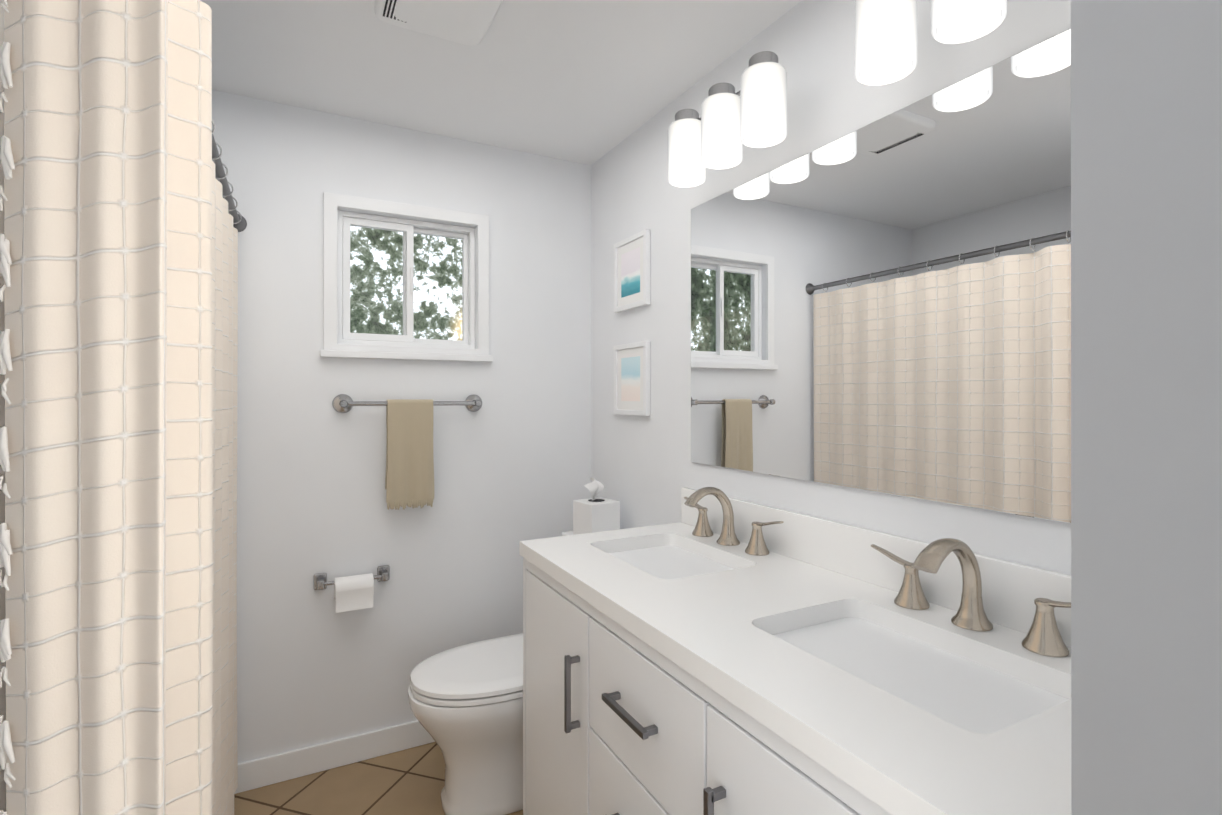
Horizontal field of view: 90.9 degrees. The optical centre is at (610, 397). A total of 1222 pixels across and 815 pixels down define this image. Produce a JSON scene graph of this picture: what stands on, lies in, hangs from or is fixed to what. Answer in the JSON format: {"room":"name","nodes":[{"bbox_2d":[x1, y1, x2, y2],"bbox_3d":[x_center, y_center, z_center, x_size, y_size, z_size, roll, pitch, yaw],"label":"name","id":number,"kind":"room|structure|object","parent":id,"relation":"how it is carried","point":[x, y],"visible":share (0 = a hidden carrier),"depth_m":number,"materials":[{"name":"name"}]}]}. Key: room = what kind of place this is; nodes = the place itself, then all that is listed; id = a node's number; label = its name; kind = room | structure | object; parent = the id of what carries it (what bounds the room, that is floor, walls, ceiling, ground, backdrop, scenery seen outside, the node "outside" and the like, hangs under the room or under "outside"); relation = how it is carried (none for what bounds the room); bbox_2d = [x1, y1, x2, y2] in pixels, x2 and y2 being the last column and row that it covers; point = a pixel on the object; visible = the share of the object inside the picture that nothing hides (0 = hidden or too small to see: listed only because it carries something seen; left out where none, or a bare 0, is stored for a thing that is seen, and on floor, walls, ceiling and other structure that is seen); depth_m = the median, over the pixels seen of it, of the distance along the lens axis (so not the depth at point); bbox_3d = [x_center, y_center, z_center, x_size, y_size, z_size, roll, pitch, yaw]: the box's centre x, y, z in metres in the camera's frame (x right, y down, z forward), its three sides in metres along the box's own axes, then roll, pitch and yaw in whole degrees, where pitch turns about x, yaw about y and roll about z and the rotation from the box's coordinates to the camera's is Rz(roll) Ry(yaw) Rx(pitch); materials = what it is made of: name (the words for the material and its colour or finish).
{"room":"bathroom","nodes":[
{"label":"bathroom","id":0,"kind":"room"},
{"bbox_2d":[0,0,5,811],"bbox_3d":[-1.051,0.159,0.542,0.766,2.440,0.100,0,0,-28],"label":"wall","id":1,"kind":"structure","parent":0,"point":[2,603],"depth_m":0.69,"materials":[{"name":"paint"}]},
{"bbox_2d":[234,742,522,814],"bbox_3d":[-0.392,1.429,0.892,2.500,0.100,3.240,0,0,-28],"label":"floor","id":2,"kind":"structure","parent":0,"point":[410,781],"depth_m":2.11,"materials":[{"name":"tile"}]},
{"bbox_2d":[408,531,573,814],"bbox_3d":[-0.281,0.966,2.154,0.850,0.830,0.470,0,0,-28],"label":"toilet","id":3,"kind":"object","parent":2,"relation":"on","point":[466,704],"visible":0.21,"depth_m":1.96,"materials":[{"name":"white ceramic"}]},
{"bbox_2d":[573,477,619,534],"bbox_3d":[-0.058,0.434,2.385,0.136,0.230,0.136,0,0,-36],"label":"tissue box","id":4,"kind":"object","parent":3,"relation":"on","point":[593,513],"visible":0.92,"depth_m":2.34,"materials":[{"name":"white cardboard"}]},
{"bbox_2d":[519,551,906,814],"bbox_3d":[0.323,0.925,1.277,0.627,0.910,1.466,0,0,-28],"label":"bathroom vanity","id":5,"kind":"object","parent":2,"relation":"on","point":[614,723],"depth_m":1.20,"materials":[{"name":"white wood"}]},
{"bbox_2d":[519,523,1070,814],"bbox_3d":[0.335,0.450,1.284,0.602,0.040,1.474,0,0,-28],"label":"countertop","id":6,"kind":"structure","parent":5,"relation":"on","point":[922,762],"depth_m":0.98,"materials":[{"name":"white stone"}]},
{"bbox_2d":[603,539,742,578],"bbox_3d":[0.158,0.543,1.662,0.356,0.170,0.476,0,0,-28],"label":"sink","id":7,"kind":"object","parent":6,"relation":"in","point":[665,558],"depth_m":1.74,"materials":[{"name":"white ceramic"}]},
{"bbox_2d":[684,487,783,555],"bbox_3d":[0.296,0.345,1.746,0.179,0.169,0.441,0,0,-28],"label":"faucet","id":8,"kind":"object","parent":6,"relation":"on","point":[723,525],"depth_m":1.75,"materials":[{"name":"silver metal"}]},
{"bbox_2d":[763,607,1070,734],"bbox_3d":[0.493,0.542,1.025,0.356,0.170,0.506,0,0,-28],"label":"sink","id":9,"kind":"object","parent":6,"relation":"in","point":[978,693],"depth_m":1.03,"materials":[{"name":"white ceramic"}]},
{"bbox_2d":[871,538,1070,656],"bbox_3d":[0.632,0.344,1.109,0.179,0.169,0.441,0,0,-28],"label":"faucet","id":10,"kind":"object","parent":6,"relation":"on","point":[999,608],"depth_m":1.12,"materials":[{"name":"silver metal"}]},
{"bbox_2d":[212,90,590,762],"bbox_3d":[-1.118,0.161,2.273,2.500,2.440,0.120,0,0,-28],"label":"wall","id":11,"kind":"structure","parent":0,"point":[512,462],"depth_m":2.32,"materials":[{"name":"paint"}]},
{"bbox_2d":[212,120,246,231],"bbox_3d":[-0.805,-0.609,1.128,0.133,0.067,2.199,0,0,-28],"label":"curtain rod","id":12,"kind":"object","parent":11,"relation":"attached to","point":[239,222],"visible":0.33,"depth_m":1.73,"materials":[{"name":"silver metal"}]},
{"bbox_2d":[0,0,237,814],"bbox_3d":[-0.942,0.392,1.361,0.186,1.927,1.603,0,0,-28],"label":"shower curtain","id":13,"kind":"object","parent":12,"relation":"hanging from","point":[119,394],"visible":0.98,"depth_m":0.68,"materials":[{"name":"fabric"}]},
{"bbox_2d":[234,720,434,793],"bbox_3d":[-0.922,1.330,1.901,2.260,0.100,0.720,0,0,-28],"label":"baseboard","id":14,"kind":"structure","parent":11,"relation":"attached to","point":[277,768],"depth_m":2.23,"materials":[{"name":"white wood"}]},
{"bbox_2d":[314,565,389,612],"bbox_3d":[-0.955,0.712,2.231,0.264,0.123,0.105,0,0,-28],"label":"toilet paper holder","id":15,"kind":"object","parent":11,"relation":"attached to","point":[354,592],"visible":1,"depth_m":2.20,"materials":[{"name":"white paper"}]},
{"bbox_2d":[337,210,474,348],"bbox_3d":[-0.821,-0.455,2.433,0.529,0.511,0.075,0,0,-28],"label":"window","id":16,"kind":"structure","parent":11,"relation":"in","point":[408,228],"depth_m":2.41,"materials":[{"name":"white plastic"}]},
{"bbox_2d":[320,192,492,361],"bbox_3d":[-0.784,-0.453,2.364,0.648,0.611,0.032,0,0,-28],"label":"window frame","id":17,"kind":"structure","parent":11,"relation":"attached to","point":[332,203],"depth_m":2.33,"materials":[{"name":"white wood"}]},
{"bbox_2d":[332,394,481,509],"bbox_3d":[-0.769,0.208,2.338,0.568,0.439,0.090,0,0,-28],"label":"towel rail","id":18,"kind":"object","parent":11,"relation":"attached to","point":[409,479],"visible":1,"depth_m":2.30,"materials":[{"name":"beige fabric"}]},
{"bbox_2d":[385,399,433,509],"bbox_3d":[-0.773,0.218,2.313,0.178,0.419,0.050,0,0,-28],"label":"towel","id":19,"kind":"object","parent":18,"relation":"hanging from","point":[409,479],"depth_m":2.30,"materials":[{"name":"beige fabric"}]},
{"bbox_2d":[200,0,801,164],"bbox_3d":[-0.392,-1.111,0.894,2.500,0.100,3.240,0,0,-28],"label":"ceiling","id":20,"kind":"structure","parent":0,"point":[589,82],"depth_m":1.91,"materials":[{"name":"white paint"}]},
{"bbox_2d":[375,0,502,45],"bbox_3d":[-0.452,-1.042,1.583,0.295,0.034,0.305,0,0,-28],"label":"ceiling vent","id":21,"kind":"object","parent":20,"relation":"in","point":[466,22],"visible":0.96,"depth_m":1.62,"materials":[{"name":"white plastic"}]},
{"bbox_2d":[591,0,1070,574],"bbox_3d":[0.689,0.160,1.394,0.120,2.440,3.120,0,0,-28],"label":"wall","id":22,"kind":"structure","parent":0,"point":[643,470],"depth_m":1.84,"materials":[{"name":"paint"}]},
{"bbox_2d":[614,341,649,415],"bbox_3d":[0.081,-0.071,2.396,0.022,0.285,0.260,0,0,-28],"label":"picture frame","id":23,"kind":"object","parent":22,"relation":"attached to","point":[631,378],"visible":0.98,"depth_m":2.38,"materials":[{"name":"white wood"}]},
{"bbox_2d":[614,229,649,312],"bbox_3d":[0.081,-0.494,2.396,0.022,0.285,0.260,0,0,-28],"label":"picture frame","id":24,"kind":"object","parent":22,"relation":"attached to","point":[632,272],"visible":1,"depth_m":2.38,"materials":[{"name":"white wood"}]},
{"bbox_2d":[668,51,786,187],"bbox_3d":[0.345,-0.778,1.711,0.191,0.233,0.456,0,0,-28],"label":"sconce","id":25,"kind":"object","parent":22,"relation":"attached to","point":[724,128],"visible":1,"depth_m":1.64,"materials":[{"name":"white glass"}]},
{"bbox_2d":[680,487,1070,646],"bbox_3d":[0.593,0.370,1.420,0.020,0.120,1.474,0,0,-28],"label":"backsplash","id":26,"kind":"structure","parent":22,"relation":"attached to","point":[1033,600],"depth_m":1.28,"materials":[{"name":"white stone"}]},
{"bbox_2d":[691,28,1070,523],"bbox_3d":[0.592,-0.210,1.439,0.006,0.860,1.370,0,0,-28],"label":"mirror","id":27,"kind":"object","parent":22,"relation":"attached to","point":[882,305],"visible":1,"depth_m":1.31,"materials":[{"name":"silver mirror"}]},
{"bbox_2d":[855,0,1006,85],"bbox_3d":[0.671,-0.779,1.091,0.191,0.233,0.456,0,0,-28],"label":"sconce","id":28,"kind":"object","parent":22,"relation":"attached to","point":[885,41],"visible":1,"depth_m":1.17,"materials":[{"name":"white glass"}]},
{"bbox_2d":[1071,0,1221,814],"bbox_3d":[-0.074,0.159,0.160,2.380,2.440,0.192,0,0,-28],"label":"wall","id":29,"kind":"structure","parent":0,"point":[1146,407],"depth_m":0.41,"materials":[{"name":"paint"}]},
{"label":"outside","id":30,"kind":"structure","parent":0,"visible":0},
{"bbox_2d":[350,226,461,339],"bbox_3d":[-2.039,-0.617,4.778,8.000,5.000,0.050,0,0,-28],"label":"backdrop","id":31,"kind":"structure","parent":30,"point":[356,320],"depth_m":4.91,"materials":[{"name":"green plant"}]}
]}

